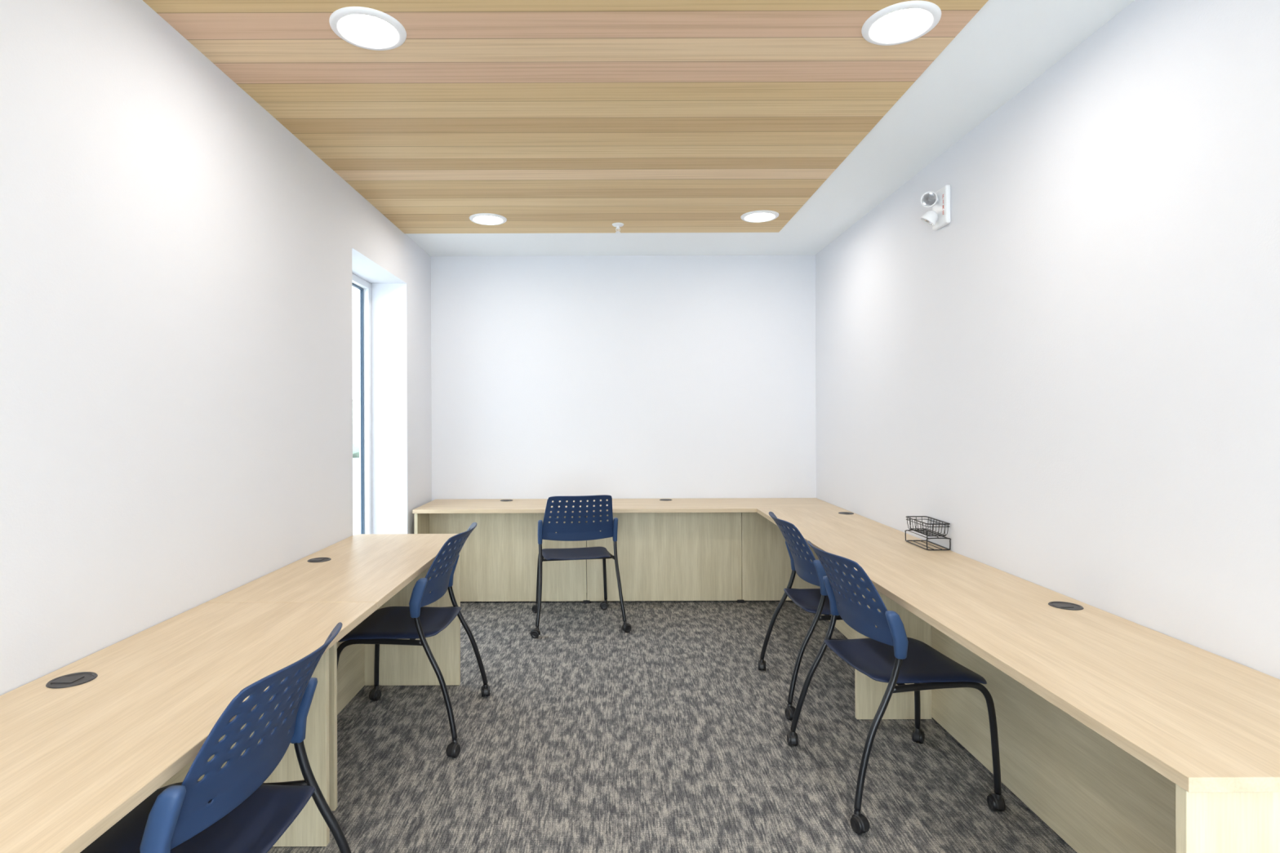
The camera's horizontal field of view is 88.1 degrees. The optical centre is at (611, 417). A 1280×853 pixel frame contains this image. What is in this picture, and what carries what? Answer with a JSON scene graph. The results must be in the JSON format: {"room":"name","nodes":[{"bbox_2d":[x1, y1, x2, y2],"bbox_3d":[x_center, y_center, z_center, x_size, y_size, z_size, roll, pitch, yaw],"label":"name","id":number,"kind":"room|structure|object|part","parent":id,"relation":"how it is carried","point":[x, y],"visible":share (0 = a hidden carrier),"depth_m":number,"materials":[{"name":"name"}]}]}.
{"room":"shared office","nodes":[
{"label":"shared office","id":0,"kind":"room"},
{"bbox_2d":[0,0,431,695],"bbox_3d":[-1.600,0.056,1.790,0.330,2.690,7.380,0,0,0],"label":"wall","id":1,"kind":"structure","parent":0,"point":[177,265],"depth_m":2.12,"materials":[{"name":"white paint"}]},
{"bbox_2d":[351,273,371,533],"bbox_3d":[-1.720,0.079,4.160,0.070,2.045,0.980,0,0,0],"label":"window","id":2,"kind":"structure","parent":1,"relation":"in","point":[364,286],"depth_m":4.61,"materials":[{"name":"white plastic"}]},
{"bbox_2d":[431,254,816,592],"bbox_3d":[0.100,0.050,5.380,3.070,2.690,0.200,0,0,0],"label":"wall","id":3,"kind":"structure","parent":0,"point":[616,376],"depth_m":5.28,"materials":[{"name":"white paint"}]},
{"bbox_2d":[142,0,1134,256],"bbox_3d":[0.030,-1.367,1.790,3.600,0.157,7.380,0,0,0],"label":"ceiling","id":4,"kind":"structure","parent":0,"point":[542,116],"depth_m":2.71,"materials":[{"name":"brown wood"}]},
{"bbox_2d":[328,6,406,50],"bbox_3d":[-0.801,-1.280,2.185,0.240,0.011,0.240,0,0,0],"label":"recessed light","id":5,"kind":"object","parent":4,"relation":"in","point":[366,28],"visible":1,"depth_m":2.17,"materials":[{"name":"white plastic"}]},
{"bbox_2d":[469,213,506,225],"bbox_3d":[-0.794,-1.280,4.270,0.240,0.011,0.240,0,0,0],"label":"recessed light","id":6,"kind":"object","parent":4,"relation":"in","point":[486,219],"visible":1,"depth_m":4.26,"materials":[{"name":"white"}]},
{"bbox_2d":[612,222,623,233],"bbox_3d":[0.046,-1.261,4.400,0.080,0.055,0.080,0,0,0],"label":"sprinkler","id":7,"kind":"object","parent":4,"relation":"attached to","point":[617,225],"visible":1,"depth_m":4.39,"materials":[{"name":"white metal"}]},
{"bbox_2d":[740,209,778,222],"bbox_3d":[0.951,-1.286,4.230,0.240,0.011,0.240,0,0,0],"label":"recessed light","id":8,"kind":"object","parent":4,"relation":"in","point":[762,215],"visible":1,"depth_m":4.21,"materials":[{"name":"white"}]},
{"bbox_2d":[861,0,941,45],"bbox_3d":[0.948,-1.286,2.165,0.240,0.011,0.240,0,0,0],"label":"recessed light","id":9,"kind":"object","parent":4,"relation":"in","point":[903,22],"visible":1,"depth_m":2.15,"materials":[{"name":"white plastic"}]},
{"bbox_2d":[267,592,1076,852],"bbox_3d":[0.040,1.455,1.790,3.600,0.120,7.380,0,0,0],"label":"floor","id":10,"kind":"structure","parent":0,"point":[667,734],"depth_m":2.73,"materials":[{"name":"carpet"}]},
{"bbox_2d":[0,602,377,852],"bbox_3d":[-1.125,1.021,1.413,0.607,0.750,1.825,0,0,0],"label":"desk","id":11,"kind":"object","parent":10,"relation":"on","point":[83,743],"visible":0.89,"depth_m":1.52,"materials":[{"name":"brown wood"}]},
{"bbox_3d":[-1.297,1.036,1.352,0.022,0.720,1.644,0,0,0],"label":"modesty panel","id":12,"kind":"part","parent":11,"relation":"part of","materials":[{"name":"brown wood"}]},
{"bbox_3d":[-1.106,1.036,2.162,0.360,0.720,0.024,0,0,0],"label":"panel","id":13,"kind":"part","parent":11,"relation":"part of","materials":[{"name":"brown wood"}]},
{"bbox_2d":[80,622,351,852],"bbox_3d":[-0.915,0.950,1.468,0.618,0.895,0.673,0,0,2],"label":"office chair","id":14,"kind":"object","parent":10,"relation":"on","point":[231,809],"visible":0.98,"depth_m":1.42,"materials":[{"name":"blue plastic"}]},
{"bbox_3d":[-0.955,0.937,1.462,0.447,0.039,0.472,0,0,2],"label":"seat","id":15,"kind":"part","parent":14,"relation":"part of","materials":[{"name":"blue fabric"}]},
{"bbox_3d":[-0.729,0.659,1.454,0.197,0.318,0.483,0,0,2],"label":"backrest","id":16,"kind":"part","parent":14,"relation":"part of","materials":[{"name":"blue plastic"}]},
{"bbox_3d":[-0.983,1.132,1.701,0.407,0.394,0.044,0,0,2],"label":"leg","id":17,"kind":"part","parent":14,"relation":"part of","materials":[{"name":"black metal"}]},
{"bbox_3d":[-0.722,1.012,1.715,0.200,0.635,0.035,0,0,-8],"label":"leg","id":18,"kind":"part","parent":14,"relation":"part of","materials":[{"name":"black metal"}]},
{"bbox_2d":[206,533,460,811],"bbox_3d":[-1.110,1.021,3.012,0.637,0.750,1.370,0,0,0],"label":"desk","id":19,"kind":"object","parent":10,"relation":"on","point":[384,570],"visible":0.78,"depth_m":3.10,"materials":[{"name":"brown wood"}]},
{"bbox_3d":[-1.134,1.036,2.357,0.305,0.720,0.024,0,0,0],"label":"panel","id":20,"kind":"part","parent":19,"relation":"part of","materials":[{"name":"brown wood"}]},
{"bbox_3d":[-1.297,1.036,2.919,0.022,0.720,1.100,0,0,0],"label":"modesty panel","id":21,"kind":"part","parent":19,"relation":"part of","materials":[{"name":"brown wood"}]},
{"bbox_3d":[-1.039,1.036,3.457,0.495,0.720,0.024,0,0,0],"label":"panel","id":22,"kind":"part","parent":19,"relation":"part of","materials":[{"name":"brown wood"}]},
{"bbox_2d":[337,522,489,758],"bbox_3d":[-0.908,0.950,3.038,0.618,0.895,0.673,0,0,2],"label":"office chair","id":23,"kind":"object","parent":10,"relation":"on","point":[390,625],"visible":0.95,"depth_m":2.90,"materials":[{"name":"blue plastic"}]},
{"bbox_3d":[-0.992,1.132,2.795,0.407,0.394,0.044,0,0,2],"label":"leg","id":24,"kind":"part","parent":23,"relation":"part of","materials":[{"name":"black metal"}]},
{"bbox_3d":[-0.948,0.937,3.031,0.447,0.039,0.472,0,0,2],"label":"seat","id":25,"kind":"part","parent":23,"relation":"part of","materials":[{"name":"fabric"}]},
{"bbox_3d":[-0.976,1.132,3.271,0.407,0.394,0.044,0,0,2],"label":"leg","id":26,"kind":"part","parent":23,"relation":"part of","materials":[{"name":"black metal"}]},
{"bbox_3d":[-0.734,1.012,2.762,0.200,0.635,0.035,0,0,12],"label":"leg","id":27,"kind":"part","parent":23,"relation":"part of","materials":[{"name":"black metal"}]},
{"bbox_3d":[-0.722,0.659,3.024,0.197,0.318,0.483,0,0,2],"label":"backrest","id":28,"kind":"part","parent":23,"relation":"part of","materials":[{"name":"blue plastic"}]},
{"bbox_3d":[-0.715,1.012,3.285,0.200,0.635,0.035,0,0,-8],"label":"leg","id":29,"kind":"part","parent":23,"relation":"part of","materials":[{"name":"black metal"}]},
{"bbox_2d":[529,494,631,638],"bbox_3d":[-0.231,0.948,4.515,0.673,0.895,0.618,0,0,-10],"label":"office chair","id":30,"kind":"object","parent":10,"relation":"on","point":[583,531],"visible":1,"depth_m":4.36,"materials":[{"name":"blue plastic"}]},
{"bbox_3d":[-0.464,1.011,4.287,0.035,0.635,0.200,0,0,0],"label":"leg","id":31,"kind":"part","parent":30,"relation":"part of","materials":[{"name":"black metal"}]},
{"bbox_3d":[-0.486,1.130,4.547,0.044,0.394,0.407,0,0,-10],"label":"leg","id":32,"kind":"part","parent":30,"relation":"part of","materials":[{"name":"black metal"}]},
{"bbox_3d":[-0.245,0.935,4.553,0.472,0.039,0.447,0,0,-10],"label":"seat","id":33,"kind":"part","parent":30,"relation":"part of","materials":[{"name":"blue plastic"}]},
{"bbox_3d":[-0.207,0.658,4.329,0.483,0.318,0.197,0,0,-10],"label":"backrest","id":34,"kind":"part","parent":30,"relation":"part of","materials":[{"name":"blue plastic"}]},
{"bbox_3d":[-0.016,1.129,4.630,0.044,0.394,0.407,0,0,-10],"label":"leg","id":35,"kind":"part","parent":30,"relation":"part of","materials":[{"name":"black metal"}]},
{"bbox_3d":[0.051,1.010,4.378,0.035,0.635,0.200,0,0,-20],"label":"leg","id":36,"kind":"part","parent":30,"relation":"part of","materials":[{"name":"black metal"}]},
{"bbox_2d":[412,497,841,603],"bbox_3d":[0.117,1.018,4.973,3.037,0.752,0.607,0,0,0],"label":"desk","id":37,"kind":"object","parent":10,"relation":"on","point":[701,548],"visible":0.8,"depth_m":4.99,"materials":[{"name":"brown wood"}]},
{"bbox_3d":[-1.384,1.037,4.965,0.024,0.720,0.550,0,0,0],"label":"panel","id":38,"kind":"part","parent":37,"relation":"part of","materials":[{"name":"brown wood"}]},
{"bbox_3d":[-0.779,1.030,4.995,1.184,0.711,0.020,0,0,0],"label":"modesty panel","id":39,"kind":"part","parent":37,"relation":"part of","materials":[{"name":"brown wood"}]},
{"bbox_3d":[0.400,1.026,4.995,1.168,0.711,0.020,0,0,0],"label":"modesty panel","id":40,"kind":"part","parent":37,"relation":"part of","materials":[{"name":"brown wood"}]},
{"bbox_3d":[1.295,1.023,4.995,0.617,0.711,0.020,0,0,0],"label":"modesty panel","id":41,"kind":"part","parent":37,"relation":"part of","materials":[{"name":"brown wood"}]},
{"bbox_2d":[758,511,854,719],"bbox_3d":[1.097,0.943,3.342,0.618,0.895,0.673,0,0,0],"label":"office chair","id":42,"kind":"object","parent":10,"relation":"on","point":[815,601],"visible":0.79,"depth_m":3.22,"materials":[{"name":"blue plastic"}]},
{"bbox_3d":[0.913,1.007,3.612,0.200,0.635,0.035,0,0,10],"label":"leg","id":43,"kind":"part","parent":42,"relation":"part of","materials":[{"name":"black metal"}]},
{"bbox_3d":[0.909,0.654,3.350,0.197,0.318,0.483,0,0,0],"label":"backrest","id":44,"kind":"part","parent":42,"relation":"part of","materials":[{"name":"blue plastic"}]},
{"bbox_3d":[0.913,1.007,3.088,0.200,0.635,0.035,0,0,-10],"label":"leg","id":45,"kind":"part","parent":42,"relation":"part of","materials":[{"name":"black metal"}]},
{"bbox_3d":[1.137,0.930,3.350,0.447,0.039,0.472,0,0,0],"label":"seat","id":46,"kind":"part","parent":42,"relation":"part of","materials":[{"name":"fabric"}]},
{"bbox_3d":[1.174,1.124,3.112,0.407,0.394,0.044,0,0,0],"label":"leg","id":47,"kind":"part","parent":42,"relation":"part of","materials":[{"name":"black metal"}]},
{"bbox_2d":[786,540,1005,834],"bbox_3d":[1.067,0.943,2.538,0.618,0.895,0.673,0,0,-6],"label":"office chair","id":48,"kind":"object","parent":10,"relation":"on","point":[891,657],"visible":1,"depth_m":2.40,"materials":[{"name":"blue plastic"}]},
{"bbox_3d":[0.856,1.007,2.785,0.200,0.635,0.035,0,0,4],"label":"leg","id":49,"kind":"part","parent":48,"relation":"part of","materials":[{"name":"black metal"}]},
{"bbox_3d":[0.880,0.654,2.525,0.197,0.318,0.483,0,0,-6],"label":"backrest","id":50,"kind":"part","parent":48,"relation":"part of","materials":[{"name":"blue plastic"}]},
{"bbox_3d":[1.117,1.125,2.791,0.407,0.394,0.044,0,0,-6],"label":"leg","id":51,"kind":"part","parent":48,"relation":"part of","materials":[{"name":"black metal"}]},
{"bbox_3d":[0.913,1.007,2.265,0.200,0.635,0.035,0,0,-17],"label":"leg","id":52,"kind":"part","parent":48,"relation":"part of","materials":[{"name":"black metal"}]},
{"bbox_3d":[1.107,0.930,2.550,0.447,0.039,0.472,0,0,-6],"label":"seat","id":53,"kind":"part","parent":48,"relation":"part of","materials":[{"name":"blue plastic"}]},
{"bbox_3d":[1.169,1.124,2.317,0.407,0.394,0.044,0,0,-6],"label":"leg","id":54,"kind":"part","parent":48,"relation":"part of","materials":[{"name":"black metal"}]},
{"bbox_2d":[756,508,1279,852],"bbox_3d":[1.333,1.012,2.924,0.605,0.750,3.492,0,0,0],"label":"desk","id":55,"kind":"object","parent":10,"relation":"on","point":[1120,735],"visible":0.94,"depth_m":1.94,"materials":[{"name":"brown wood"}]},
{"bbox_3d":[1.484,1.022,3.868,0.020,0.711,1.603,0,0,0],"label":"modesty panel","id":56,"kind":"part","parent":55,"relation":"part of","materials":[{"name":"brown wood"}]},
{"bbox_3d":[1.301,1.028,3.052,0.345,0.720,0.024,0,0,0],"label":"support panel","id":57,"kind":"part","parent":55,"relation":"part of","materials":[{"name":"brown wood"}]},
{"bbox_2d":[904,515,951,550],"bbox_3d":[1.577,0.573,3.300,0.119,0.129,0.247,0,0,0],"label":"wire basket","id":58,"kind":"object","parent":55,"relation":"on","point":[931,534],"visible":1,"depth_m":3.28,"materials":[{"name":"black metal"}]},
{"bbox_3d":[1.484,1.022,2.138,0.020,0.711,1.848,0,0,0],"label":"modesty panel","id":59,"kind":"part","parent":55,"relation":"part of","materials":[{"name":"brown wood"}]},
{"bbox_3d":[1.333,1.027,1.202,0.592,0.720,0.024,0,0,0],"label":"panel","id":60,"kind":"part","parent":55,"relation":"part of","materials":[{"name":"brown wood"}]},
{"bbox_2d":[815,0,1279,679],"bbox_3d":[1.735,0.044,1.790,0.200,2.690,7.380,0,0,0],"label":"wall","id":61,"kind":"structure","parent":0,"point":[1076,374],"depth_m":2.21,"materials":[{"name":"white paint"}]},
{"bbox_2d":[920,184,951,230],"bbox_3d":[1.579,-1.028,3.240,0.106,0.185,0.140,0,0,0],"label":"emergency light","id":62,"kind":"object","parent":61,"relation":"attached to","point":[940,216],"visible":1,"depth_m":3.23,"materials":[{"name":"white plastic"}]},
{"label":"outside","id":63,"kind":"structure","parent":0,"visible":0},
{"bbox_2d":[352,457,359,535],"bbox_3d":[0.006,1.795,20.000,120.000,0.200,120.000,0,0,0],"label":"ground","id":64,"kind":"structure","parent":63,"point":[356,497],"depth_m":14.21,"materials":[{"name":"white"}]},
{"bbox_2d":[352,399,359,457],"bbox_3d":[-10.961,0.501,31.149,3.944,3.267,14.643,0,0,28],"label":"hedge","id":65,"kind":"object","parent":64,"relation":"on","point":[355,402],"visible":0.02,"depth_m":28.10,"materials":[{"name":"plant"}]}
]}

